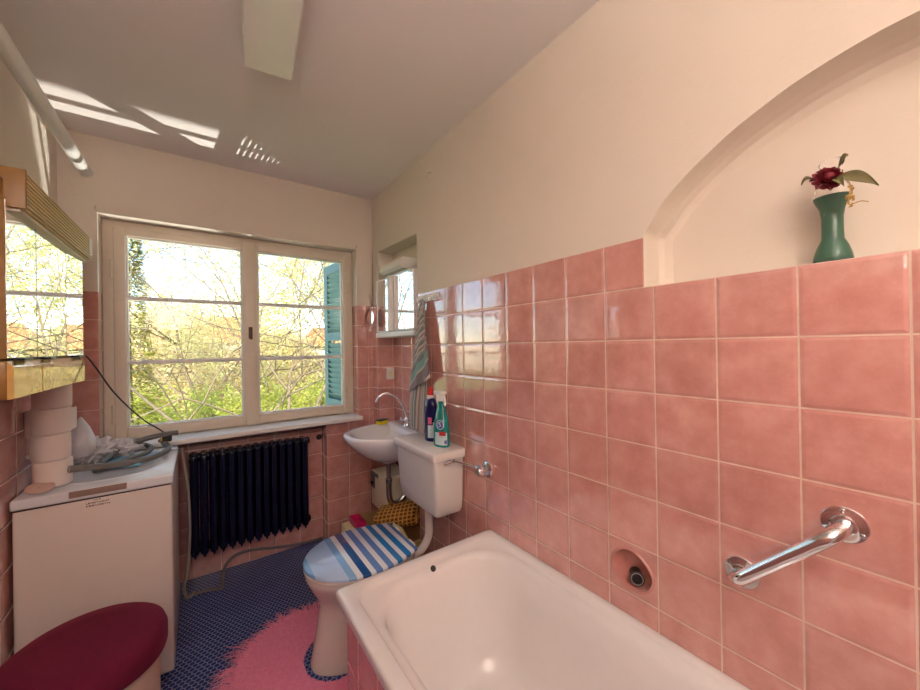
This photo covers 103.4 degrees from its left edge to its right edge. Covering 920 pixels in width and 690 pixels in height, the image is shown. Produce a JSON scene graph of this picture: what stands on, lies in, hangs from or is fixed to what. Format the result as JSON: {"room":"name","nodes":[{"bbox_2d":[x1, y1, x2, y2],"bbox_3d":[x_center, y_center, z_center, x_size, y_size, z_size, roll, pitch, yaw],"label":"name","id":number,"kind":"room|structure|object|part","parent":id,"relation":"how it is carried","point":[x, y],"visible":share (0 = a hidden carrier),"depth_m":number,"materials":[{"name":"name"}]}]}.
{"room":"bathroom","nodes":[
{"label":"bathroom","id":0,"kind":"room"},
{"bbox_2d":[0,58,56,666],"bbox_3d":[-1.083,0.150,0.311,0.300,2.655,3.870,-1,0,-36],"label":"wall","id":1,"kind":"structure","parent":0,"point":[27,143],"depth_m":1.33,"materials":[{"name":"pink tile"}]},
{"bbox_2d":[24,410,30,459],"bbox_3d":[-1.671,0.348,1.412,0.020,0.186,0.052,-1,0,-36],"label":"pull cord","id":2,"kind":"object","parent":1,"relation":"attached to","point":[27,435],"visible":0.59,"depth_m":1.40,"materials":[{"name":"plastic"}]},
{"bbox_3d":[-1.662,0.392,1.400,0.010,0.066,0.014,-1,0,-36],"label":"cord","id":3,"kind":"part","parent":2,"relation":"part of","materials":[{"name":"plastic"}]},
{"bbox_2d":[0,165,91,400],"bbox_3d":[-1.472,-0.169,1.248,0.165,0.638,0.813,-1,0,-36],"label":"upper cabinet","id":4,"kind":"object","parent":1,"relation":"attached to","point":[43,251],"visible":1,"depth_m":1.14,"materials":[{"name":"clear mirror"}]},
{"bbox_3d":[-1.290,-0.177,1.064,0.010,0.430,0.223,-1,0,-36],"label":"cabinet door","id":5,"kind":"part","parent":4,"relation":"part of","materials":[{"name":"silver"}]},
{"bbox_3d":[-1.285,-0.178,1.067,0.002,0.429,0.220,-1,0,-36],"label":"mirror pane","id":6,"kind":"part","parent":4,"relation":"part of","materials":[{"name":"clear glass"}]},
{"bbox_3d":[-1.244,0.040,1.034,0.026,0.007,0.070,-1,0,-36],"label":"door pull","id":7,"kind":"part","parent":4,"relation":"part of","materials":[{"name":"black plastic"}]},
{"bbox_3d":[-1.242,0.095,1.041,0.012,0.100,0.212,-1,0,-36],"label":"drawer","id":8,"kind":"part","parent":4,"relation":"part of","materials":[{"name":"beige wood"}]},
{"bbox_3d":[-1.372,0.043,1.213,0.026,0.007,0.070,-1,0,-36],"label":"door pull","id":9,"kind":"part","parent":4,"relation":"part of","materials":[{"name":"black plastic"}]},
{"bbox_2d":[12,175,89,261],"bbox_3d":[-1.494,-0.427,1.275,0.155,0.117,0.722,-1,0,-36],"label":"lamp","id":10,"kind":"object","parent":4,"relation":"attached to","point":[32,207],"depth_m":1.18,"materials":[{"name":"brown wood"}]},
{"bbox_3d":[-1.443,-0.175,1.288,0.002,0.429,0.308,-1,0,-36],"label":"mirror pane","id":11,"kind":"part","parent":4,"relation":"part of","materials":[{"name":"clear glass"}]},
{"bbox_3d":[-1.455,0.099,1.339,0.012,0.100,0.505,-1,0,-36],"label":"drawer","id":12,"kind":"part","parent":4,"relation":"part of","materials":[{"name":"beige wood"}]},
{"bbox_3d":[-1.590,-0.172,1.501,0.002,0.429,0.196,-1,0,-33],"label":"mirror pane","id":13,"kind":"part","parent":4,"relation":"part of","materials":[{"name":"clear glass"}]},
{"bbox_2d":[84,355,171,441],"bbox_3d":[-1.576,0.273,1.731,0.039,0.463,0.389,-1,0,14],"label":"power cable","id":14,"kind":"object","parent":4,"relation":"hanging from","point":[167,438],"visible":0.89,"depth_m":1.72,"materials":[{"name":"rubber"}]},
{"bbox_2d":[56,130,374,582],"bbox_3d":[-1.323,0.159,2.362,2.294,2.655,0.255,-1,0,-36],"label":"wall","id":15,"kind":"structure","parent":0,"point":[128,182],"depth_m":2.22,"materials":[{"name":"beige paint"}]},
{"bbox_2d":[102,219,353,440],"bbox_3d":[-1.348,-0.085,2.320,1.344,1.190,0.140,-1,0,-36],"label":"window","id":16,"kind":"structure","parent":15,"relation":"in","point":[117,362],"depth_m":2.21,"materials":[{"name":"paint"}]},
{"bbox_3d":[-1.615,-0.066,2.139,0.609,1.146,0.053,-1,0,-36],"label":"sash","id":17,"kind":"part","parent":16,"relation":"part of","materials":[{"name":"paint"}]},
{"bbox_3d":[-1.332,-0.075,2.310,0.062,1.167,0.025,-1,0,-36],"label":"post","id":18,"kind":"part","parent":16,"relation":"part of","materials":[{"name":"paint"}]},
{"bbox_3d":[-1.313,-0.074,2.284,0.022,0.080,0.042,-1,0,-36],"label":"handle","id":19,"kind":"part","parent":16,"relation":"part of","materials":[{"name":"brown metal"}]},
{"bbox_3d":[-1.083,-0.074,2.519,0.600,1.146,0.053,-1,0,-36],"label":"sash","id":20,"kind":"part","parent":16,"relation":"part of","materials":[{"name":"paint"}]},
{"bbox_2d":[324,263,341,404],"bbox_3d":[-1.024,-0.076,3.026,0.040,1.200,0.445,-1,0,-41],"label":"window shutter","id":21,"kind":"object","parent":16,"relation":"attached to","point":[331,272],"visible":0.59,"depth_m":3.07,"materials":[{"name":"teal paint"}]},
{"bbox_2d":[134,412,362,450],"bbox_3d":[-1.354,0.524,2.229,1.478,0.028,0.248,-1,0,-36],"label":"window sill","id":22,"kind":"structure","parent":15,"relation":"attached to","point":[222,433],"depth_m":2.21,"materials":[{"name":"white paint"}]},
{"bbox_2d":[189,436,310,559],"bbox_3d":[-1.291,0.912,2.287,0.659,0.604,0.156,-1,0,-36],"label":"radiator","id":23,"kind":"object","parent":15,"relation":"attached to","point":[262,488],"visible":0.99,"depth_m":2.21,"materials":[{"name":"black metal"}]},
{"bbox_2d":[161,539,347,689],"bbox_3d":[-0.195,1.405,0.807,2.294,0.080,4.070,-1,0,-36],"label":"floor","id":24,"kind":"structure","parent":0,"point":[211,623],"depth_m":1.89,"materials":[{"name":"blue tile"}]},
{"bbox_2d":[0,602,167,689],"bbox_3d":[-1.168,1.150,1.141,0.398,0.462,0.398,-1,0,-36],"label":"stool","id":25,"kind":"object","parent":24,"relation":"on","point":[118,646],"visible":1,"depth_m":1.11,"materials":[{"name":"red fabric"}]},
{"bbox_2d":[9,446,179,674],"bbox_3d":[-1.532,0.953,1.607,0.449,0.830,0.531,-1,0,-36],"label":"washing machine","id":26,"kind":"object","parent":24,"relation":"on","point":[91,542],"visible":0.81,"depth_m":1.40,"materials":[{"name":"white metal"}]},
{"bbox_2d":[24,482,54,493],"bbox_3d":[-1.550,0.527,1.341,0.075,0.026,0.073,-1,0,-36],"label":"disc","id":27,"kind":"object","parent":26,"relation":"on","point":[36,488],"visible":1,"depth_m":1.34,"materials":[{"name":"pink plastic"}]},
{"bbox_2d":[31,455,73,486],"bbox_3d":[-1.582,0.493,1.413,0.109,0.099,0.109,-1,0,-36],"label":"toilet paper roll","id":28,"kind":"object","parent":26,"relation":"on","point":[55,471],"visible":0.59,"depth_m":1.38,"materials":[{"name":"white paper"}]},
{"bbox_2d":[29,431,70,462],"bbox_3d":[-1.595,0.394,1.418,0.109,0.099,0.109,-1,0,-9],"label":"toilet paper roll","id":29,"kind":"object","parent":28,"relation":"on","point":[58,446],"visible":0.8,"depth_m":1.38,"materials":[{"name":"white paper"}]},
{"bbox_2d":[30,406,76,435],"bbox_3d":[-1.588,0.294,1.418,0.116,0.099,0.109,-1,0,-36],"label":"toilet paper roll","id":30,"kind":"object","parent":29,"relation":"on","point":[43,422],"visible":0.88,"depth_m":1.38,"materials":[{"name":"white paper"}]},
{"bbox_2d":[31,384,71,408],"bbox_3d":[-1.599,0.195,1.426,0.109,0.099,0.109,-1,0,30],"label":"toilet paper roll","id":31,"kind":"object","parent":30,"relation":"on","point":[59,397],"visible":0.66,"depth_m":1.39,"materials":[{"name":"white paper"}]},
{"bbox_3d":[-1.539,0.565,1.609,0.449,0.038,0.530,-1,0,-36],"label":"machine lid","id":32,"kind":"part","parent":26,"relation":"part of","materials":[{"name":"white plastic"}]},
{"bbox_2d":[71,417,144,464],"bbox_3d":[-1.664,0.432,1.707,0.154,0.222,0.279,-1,0,37],"label":"plastic bag","id":33,"kind":"object","parent":26,"relation":"on","point":[86,448],"visible":0.91,"depth_m":1.64,"materials":[{"name":"white plastic"}]},
{"bbox_2d":[67,438,171,472],"bbox_3d":[-1.481,0.501,1.664,0.140,0.066,0.517,-1,0,-5],"label":"hose","id":34,"kind":"object","parent":26,"relation":"on","point":[72,468],"visible":0.97,"depth_m":1.55,"materials":[{"name":"grey plastic"}]},
{"bbox_2d":[107,452,156,469],"bbox_3d":[-1.532,0.533,1.676,0.160,0.014,0.200,-1,0,-21],"label":"packet","id":35,"kind":"object","parent":26,"relation":"on","point":[151,453],"visible":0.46,"depth_m":1.68,"materials":[{"name":"plastic"}]},
{"bbox_2d":[92,442,153,473],"bbox_3d":[-1.554,0.512,1.697,0.182,0.051,0.333,-1,0,-36],"label":"hose","id":36,"kind":"object","parent":35,"relation":"on","point":[150,447],"visible":0.49,"depth_m":1.71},
{"bbox_2d":[96,430,177,463],"bbox_3d":[-1.571,0.490,1.761,0.108,0.078,0.368,-1,0,12],"label":"hose","id":37,"kind":"object","parent":35,"relation":"on","point":[109,456],"visible":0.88,"depth_m":1.82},
{"bbox_2d":[180,448,195,598],"bbox_3d":[-1.474,0.968,1.976,0.040,0.832,0.100,-1,0,4],"label":"supply hose","id":38,"kind":"object","parent":26,"relation":"hanging from","point":[184,591],"visible":1,"depth_m":1.96,"materials":[{"name":"grey plastic"}]},
{"bbox_2d":[192,537,322,596],"bbox_3d":[-1.250,1.331,2.302,0.140,0.108,0.773,-1,0,36],"label":"hose","id":39,"kind":"object","parent":24,"relation":"on","point":[319,538],"visible":1,"depth_m":2.25,"materials":[{"name":"grey plastic"}]},
{"bbox_2d":[206,601,347,689],"bbox_3d":[-0.618,1.359,1.591,0.860,0.020,0.860,-1,0,-19],"label":"bath rug","id":40,"kind":"object","parent":24,"relation":"on","point":[275,660],"visible":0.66,"depth_m":1.57,"materials":[{"name":"pink fabric"}]},
{"bbox_2d":[342,521,354,531],"bbox_3d":[-0.680,1.275,2.349,0.107,0.204,0.200,-1,0,-36],"label":"storage box","id":41,"kind":"object","parent":24,"relation":"on","point":[346,526],"visible":0.12,"depth_m":2.36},
{"bbox_2d":[349,513,365,527],"bbox_3d":[-0.664,1.149,2.361,0.060,0.045,0.140,-1,0,-36],"label":"plastic basket","id":42,"kind":"object","parent":41,"relation":"on","point":[356,520],"visible":0.8,"depth_m":2.37,"materials":[{"name":"pink plastic"}]},
{"bbox_2d":[303,523,416,675],"bbox_3d":[-0.461,1.155,1.671,0.478,0.432,0.412,-1,0,-36],"label":"toilet","id":43,"kind":"object","parent":24,"relation":"on","point":[343,559],"visible":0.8,"depth_m":1.55,"materials":[{"name":"beige ceramic"}]},
{"bbox_3d":[-0.471,0.964,1.666,0.457,0.017,0.398,-1,0,-36],"label":"seat","id":44,"kind":"part","parent":43,"relation":"part of","materials":[{"name":"blue plastic"}]},
{"bbox_3d":[-0.471,0.946,1.667,0.461,0.014,0.412,-1,0,-36],"label":"lid","id":45,"kind":"part","parent":43,"relation":"part of","materials":[{"name":"blue fabric"}]},
{"bbox_2d":[360,509,421,546],"bbox_3d":[-0.402,1.184,2.296,0.270,0.373,0.652,-1,0,-36],"label":"basket","id":46,"kind":"object","parent":24,"relation":"on","point":[410,532],"visible":0.11,"depth_m":2.41,"materials":[{"name":"brown wicker"}]},
{"bbox_2d":[373,500,419,526],"bbox_3d":[-0.387,1.074,2.300,0.320,0.194,0.187,-1,0,7],"label":"waffle towel","id":47,"kind":"object","parent":46,"relation":"in","point":[403,513],"visible":0.7,"depth_m":2.23,"materials":[{"name":"fabric"}]},
{"bbox_2d":[335,529,749,689],"bbox_3d":[0.350,1.083,0.736,0.681,0.546,1.694,-1,0,-36],"label":"bathtub","id":48,"kind":"object","parent":24,"relation":"on","point":[480,611],"visible":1,"depth_m":1.25,"materials":[{"name":"beige ceramic"}]},
{"bbox_3d":[0.371,1.094,0.734,0.649,0.525,1.667,-1,0,-36],"label":"panel","id":49,"kind":"part","parent":48,"relation":"part of","materials":[{"name":"pink tile"}]},
{"bbox_2d":[0,0,598,199],"bbox_3d":[-0.234,-1.129,0.813,2.294,0.080,4.070,-1,0,-36],"label":"ceiling","id":50,"kind":"structure","parent":0,"point":[374,85],"depth_m":1.45,"materials":[{"name":"paint"}]},
{"bbox_2d":[242,0,303,79],"bbox_3d":[-0.460,-1.048,0.912,0.160,0.075,1.001,-1,0,-30],"label":"ceiling lamp","id":51,"kind":"object","parent":50,"relation":"attached to","point":[270,28],"visible":1,"depth_m":1.18,"materials":[{"name":"white paint"}]},
{"bbox_2d":[372,0,919,689],"bbox_3d":[0.457,0.129,1.256,0.128,2.455,3.615,-1,0,-36],"label":"wall","id":52,"kind":"structure","parent":0,"point":[645,350],"depth_m":0.96,"materials":[{"name":"pink tile"}]},
{"bbox_2d":[365,295,376,326],"bbox_3d":[-0.639,-0.248,2.608,0.047,0.242,0.152,-1,0,-36],"label":"mirror","id":53,"kind":"object","parent":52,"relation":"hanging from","point":[370,314],"visible":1,"depth_m":2.59,"materials":[{"name":"silver glass"}]},
{"bbox_2d":[343,420,418,505],"bbox_3d":[-0.473,0.785,2.270,0.481,0.497,0.512,-1,0,-36],"label":"basin","id":54,"kind":"object","parent":52,"relation":"attached to","point":[375,442],"visible":0.57,"depth_m":2.28,"materials":[{"name":"white ceramic"}]},
{"bbox_3d":[-0.477,0.627,2.269,0.477,0.182,0.512,-1,0,-36],"label":"basin bowl","id":55,"kind":"part","parent":54,"relation":"part of","materials":[{"name":"white ceramic"}]},
{"bbox_2d":[376,418,388,424],"bbox_3d":[-0.529,0.521,2.471,0.048,0.031,0.079,-1,0,34],"label":"sponge","id":56,"kind":"object","parent":54,"relation":"on","point":[382,421],"visible":1,"depth_m":2.45,"materials":[{"name":"yellow"}]},
{"bbox_2d":[375,392,409,427],"bbox_3d":[-0.430,0.419,2.370,0.222,0.234,0.108,-1,0,-3],"label":"faucet","id":57,"kind":"object","parent":54,"relation":"on","point":[406,419],"visible":1,"depth_m":2.36,"materials":[{"name":"silver metal"}]},
{"bbox_3d":[-0.440,0.394,2.353,0.210,0.182,0.020,-1,0,-19],"label":"spout","id":58,"kind":"part","parent":57,"relation":"part of","materials":[{"name":"silver metal"}]},
{"bbox_2d":[400,416,409,427],"bbox_3d":[-0.347,0.503,2.381,0.057,0.064,0.121,-1,0,-36],"label":"tap","id":59,"kind":"object","parent":57,"relation":"on","point":[406,420],"depth_m":2.37,"materials":[{"name":"silver metal"}]},
{"bbox_2d":[370,464,409,508],"bbox_3d":[-0.474,0.984,2.493,0.220,0.244,0.250,-1,0,-36],"label":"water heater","id":60,"kind":"object","parent":52,"relation":"attached to","point":[378,475],"visible":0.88,"depth_m":2.42,"materials":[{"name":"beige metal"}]},
{"bbox_3d":[-0.580,0.925,2.483,0.009,0.110,0.115,-1,0,-36],"label":"dial panel","id":61,"kind":"part","parent":60,"relation":"part of","materials":[{"name":"white plastic"}]},
{"bbox_2d":[386,368,393,378],"bbox_3d":[-0.508,0.210,2.655,0.060,0.080,0.021,-1,0,-36],"label":"wall socket","id":62,"kind":"object","parent":52,"relation":"attached to","point":[389,371],"visible":1,"depth_m":2.64,"materials":[{"name":"white plastic"}]},
{"bbox_2d":[376,256,417,337],"bbox_3d":[-0.393,-0.304,2.401,0.160,0.500,0.571,-1,0,-36],"label":"upper cabinet","id":63,"kind":"object","parent":52,"relation":"attached to","point":[396,294],"visible":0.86,"depth_m":2.33,"materials":[{"name":"white paint"}]},
{"bbox_3d":[-0.518,-0.274,2.507,0.007,0.364,0.245,-1,0,-38],"label":"door frame","id":64,"kind":"part","parent":63,"relation":"part of","materials":[{"name":"white paint"}]},
{"bbox_3d":[-0.516,-0.274,2.507,0.002,0.348,0.225,-1,0,-38],"label":"mirror pane","id":65,"kind":"part","parent":63,"relation":"part of","materials":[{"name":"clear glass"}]},
{"bbox_2d":[376,329,416,337],"bbox_3d":[-0.381,-0.072,2.407,0.138,0.036,0.571,-1,0,-36],"label":"shelf","id":66,"kind":"object","parent":63,"relation":"attached to","point":[383,333],"depth_m":2.36,"materials":[{"name":"white paint"}]},
{"bbox_2d":[380,256,416,277],"bbox_3d":[-0.381,-0.509,2.390,0.148,0.091,0.400,-1,0,-36],"label":"lamp","id":67,"kind":"object","parent":63,"relation":"on","point":[402,265],"depth_m":2.32,"materials":[{"name":"plastic"}]},
{"bbox_3d":[-0.349,-0.277,2.262,0.002,0.348,0.260,-1,0,-36],"label":"mirror pane","id":68,"kind":"part","parent":63,"relation":"part of","materials":[{"name":"clear glass"}]},
{"bbox_3d":[-0.350,-0.277,2.261,0.007,0.364,0.280,-1,0,-36],"label":"door frame","id":69,"kind":"part","parent":63,"relation":"part of","materials":[{"name":"white paint"}]},
{"bbox_3d":[-0.344,-0.277,2.265,0.009,0.364,0.280,-1,0,-36],"label":"cabinet door","id":70,"kind":"part","parent":63,"relation":"part of","materials":[{"name":"white paint"}]},
{"bbox_2d":[417,292,438,302],"bbox_3d":[-0.183,-0.262,2.014,0.034,0.045,0.200,-1,0,-36],"label":"hook rail","id":71,"kind":"object","parent":52,"relation":"attached to","point":[434,295],"visible":0.84,"depth_m":2.00,"materials":[{"name":"white plastic"}]},
{"bbox_2d":[409,299,429,432],"bbox_3d":[-0.234,0.120,2.071,0.046,0.747,0.288,-1,0,-36],"label":"hand towel","id":72,"kind":"object","parent":71,"relation":"hanging from","point":[420,373],"visible":0.99,"depth_m":2.04,"materials":[{"name":"fabric"}]},
{"bbox_3d":[-0.172,-0.269,2.022,0.007,0.030,0.200,-1,0,-36],"label":"rail plate","id":73,"kind":"part","parent":71,"relation":"part of","materials":[{"name":"white plastic"}]},
{"bbox_2d":[394,432,464,558],"bbox_3d":[-0.202,0.790,1.843,0.278,0.579,0.450,-1,0,-36],"label":"toilet cistern","id":74,"kind":"object","parent":52,"relation":"attached to","point":[429,478],"visible":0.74,"depth_m":1.75,"materials":[{"name":"ceramic"}]},
{"bbox_3d":[-0.170,0.520,1.875,0.183,0.039,0.440,-1,0,-36],"label":"tank lid","id":75,"kind":"part","parent":74,"relation":"part of","materials":[{"name":"ceramic"}]},
{"bbox_3d":[-0.162,0.674,1.879,0.170,0.277,0.410,-1,0,-36],"label":"tank","id":76,"kind":"part","parent":74,"relation":"part of","materials":[{"name":"ceramic"}]},
{"bbox_2d":[424,387,436,441],"bbox_3d":[-0.154,0.360,1.916,0.060,0.280,0.089,-1,0,-36],"label":"bottle","id":77,"kind":"object","parent":74,"relation":"on","point":[430,405],"visible":0.7,"depth_m":1.89,"materials":[{"name":"blue plastic"}]},
{"bbox_2d":[433,390,449,447],"bbox_3d":[-0.093,0.363,1.808,0.069,0.272,0.105,-1,0,-36],"label":"spray bottle","id":78,"kind":"object","parent":74,"relation":"on","point":[441,431],"visible":1,"depth_m":1.78,"materials":[{"name":"teal plastic"}]},
{"bbox_2d":[452,459,491,476],"bbox_3d":[0.048,0.557,1.668,0.065,0.070,0.225,-1,0,-45],"label":"water valve","id":79,"kind":"object","parent":52,"relation":"attached to","point":[485,469],"visible":0.94,"depth_m":1.61,"materials":[{"name":"silver metal"}]},
{"bbox_3d":[0.085,0.557,1.603,0.026,0.038,0.037,-1,0,-41],"label":"valve knob","id":80,"kind":"part","parent":79,"relation":"part of","materials":[{"name":"silver metal"}]},
{"bbox_2d":[629,566,644,586],"bbox_3d":[0.529,0.691,1.091,0.041,0.043,0.047,-1,0,18],"label":"connector","id":81,"kind":"object","parent":52,"relation":"attached to","point":[636,577],"visible":1,"depth_m":1.08,"materials":[{"name":"black plastic"}]},
{"bbox_2d":[724,506,870,588],"bbox_3d":[0.688,0.449,0.773,0.076,0.251,0.242,-1,0,-36],"label":"grab rail","id":82,"kind":"object","parent":52,"relation":"attached to","point":[840,524],"visible":1,"depth_m":0.73,"materials":[{"name":"silver metal"}]},
{"bbox_2d":[812,156,854,263],"bbox_3d":[0.792,-0.286,0.774,0.064,0.227,0.064,-1,0,-36],"label":"vase","id":83,"kind":"object","parent":52,"relation":"on","point":[831,205],"visible":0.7,"depth_m":0.76,"materials":[{"name":"green ceramic"}]},
{"bbox_2d":[801,153,878,207],"bbox_3d":[0.761,-0.324,0.732,0.041,0.106,0.108,-1,0,-36],"label":"rose","id":84,"kind":"object","parent":83,"relation":"attached to","point":[832,177],"visible":1,"depth_m":0.73,"materials":[{"name":"red plant"}]},
{"bbox_3d":[0.911,0.116,-0.764,2.294,2.655,0.200,-1,0,-36],"label":"wall","id":85,"kind":"structure","parent":0,"visible":0},
{"bbox_2d":[0,21,92,177],"bbox_3d":[-0.844,-0.918,0.343,0.058,0.116,3.619,-1,0,-35],"label":"ceiling pipe","id":86,"kind":"object","parent":85,"relation":"attached to","point":[10,55],"visible":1,"depth_m":1.29,"materials":[{"name":"white metal"}]},
{"label":"outside","id":87,"kind":"structure","parent":0,"visible":0},
{"bbox_3d":[-26.914,6.577,37.772,120.000,1.000,87.100,-1,0,-36],"label":"ground","id":88,"kind":"structure","parent":87,"visible":0},
{"bbox_2d":[128,239,166,425],"bbox_3d":[-6.444,1.333,7.075,2.260,8.692,2.207,-1,0,-36],"label":"conifer tree","id":89,"kind":"object","parent":88,"relation":"on","point":[136,257],"visible":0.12,"depth_m":7.13,"materials":[{"name":"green plant"}]},
{"bbox_2d":[133,373,182,424],"bbox_3d":[-8.062,3.178,8.895,2.982,5.062,2.940,-1,0,-11],"label":"bush","id":90,"kind":"object","parent":88,"relation":"on","point":[168,409],"visible":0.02,"depth_m":9.21,"materials":[{"name":"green plant"}]},
{"bbox_2d":[130,315,265,416],"bbox_3d":[-20.523,2.352,28.322,10.300,9.200,6.800,-1,0,-36],"label":"house","id":91,"kind":"structure","parent":88,"relation":"on","point":[228,319],"depth_m":27.31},
{"bbox_2d":[131,285,280,424],"bbox_3d":[-18.795,2.555,21.409,13.933,12.180,13.507,-1,0,-42],"label":"tree","id":92,"kind":"object","parent":88,"relation":"on","point":[177,317],"visible":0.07,"depth_m":19.50,"materials":[{"name":"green plant"}]},
{"bbox_2d":[178,380,241,420],"bbox_3d":[-6.892,3.319,10.260,2.969,4.749,2.960,-1,0,-32],"label":"bush","id":93,"kind":"object","parent":88,"relation":"on","point":[215,413],"visible":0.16,"depth_m":10.13,"materials":[{"name":"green plant"}]},
{"bbox_2d":[128,239,330,417],"bbox_3d":[-9.322,-1.030,14.498,17.777,14.248,17.748,-1,0,38],"label":"tree","id":94,"kind":"object","parent":88,"relation":"on","point":[157,289],"visible":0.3,"depth_m":15.25,"materials":[{"name":"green plant"}]},
{"bbox_2d":[128,239,339,420],"bbox_3d":[-4.975,-0.047,9.770,16.922,11.673,15.542,-1,0,-19],"label":"bare tree","id":95,"kind":"object","parent":88,"relation":"on","point":[288,388],"visible":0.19,"depth_m":7.69,"materials":[{"name":"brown plant"}]},
{"bbox_2d":[138,257,340,419],"bbox_3d":[-6.215,0.864,21.457,18.354,14.934,19.364,-1,0,24],"label":"tree","id":96,"kind":"object","parent":88,"relation":"on","point":[299,275],"visible":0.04,"depth_m":16.10,"materials":[{"name":"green plant"}]},
{"bbox_2d":[229,370,299,413],"bbox_3d":[-5.970,3.230,11.407,2.740,4.905,2.681,-1,0,-36],"label":"bush","id":97,"kind":"object","parent":88,"relation":"on","point":[273,396],"visible":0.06,"depth_m":11.25,"materials":[{"name":"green plant"}]},
{"bbox_2d":[205,317,324,411],"bbox_3d":[-13.469,3.820,28.222,11.739,11.746,12.769,-1,0,23],"label":"tree","id":98,"kind":"object","parent":88,"relation":"on","point":[282,329],"visible":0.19,"depth_m":24.30,"materials":[{"name":"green plant"}]},
{"bbox_2d":[282,367,325,408],"bbox_3d":[-4.602,3.205,12.215,3.103,4.915,3.050,-1,0,17],"label":"bush","id":99,"kind":"object","parent":88,"relation":"on","point":[303,400],"visible":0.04,"depth_m":11.77,"materials":[{"name":"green plant"}]},
{"bbox_2d":[306,327,340,358],"bbox_3d":[-12.418,2.458,41.490,10.800,8.800,6.800,-1,0,-36],"label":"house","id":100,"kind":"structure","parent":88,"relation":"on","point":[312,334],"depth_m":37.44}
]}

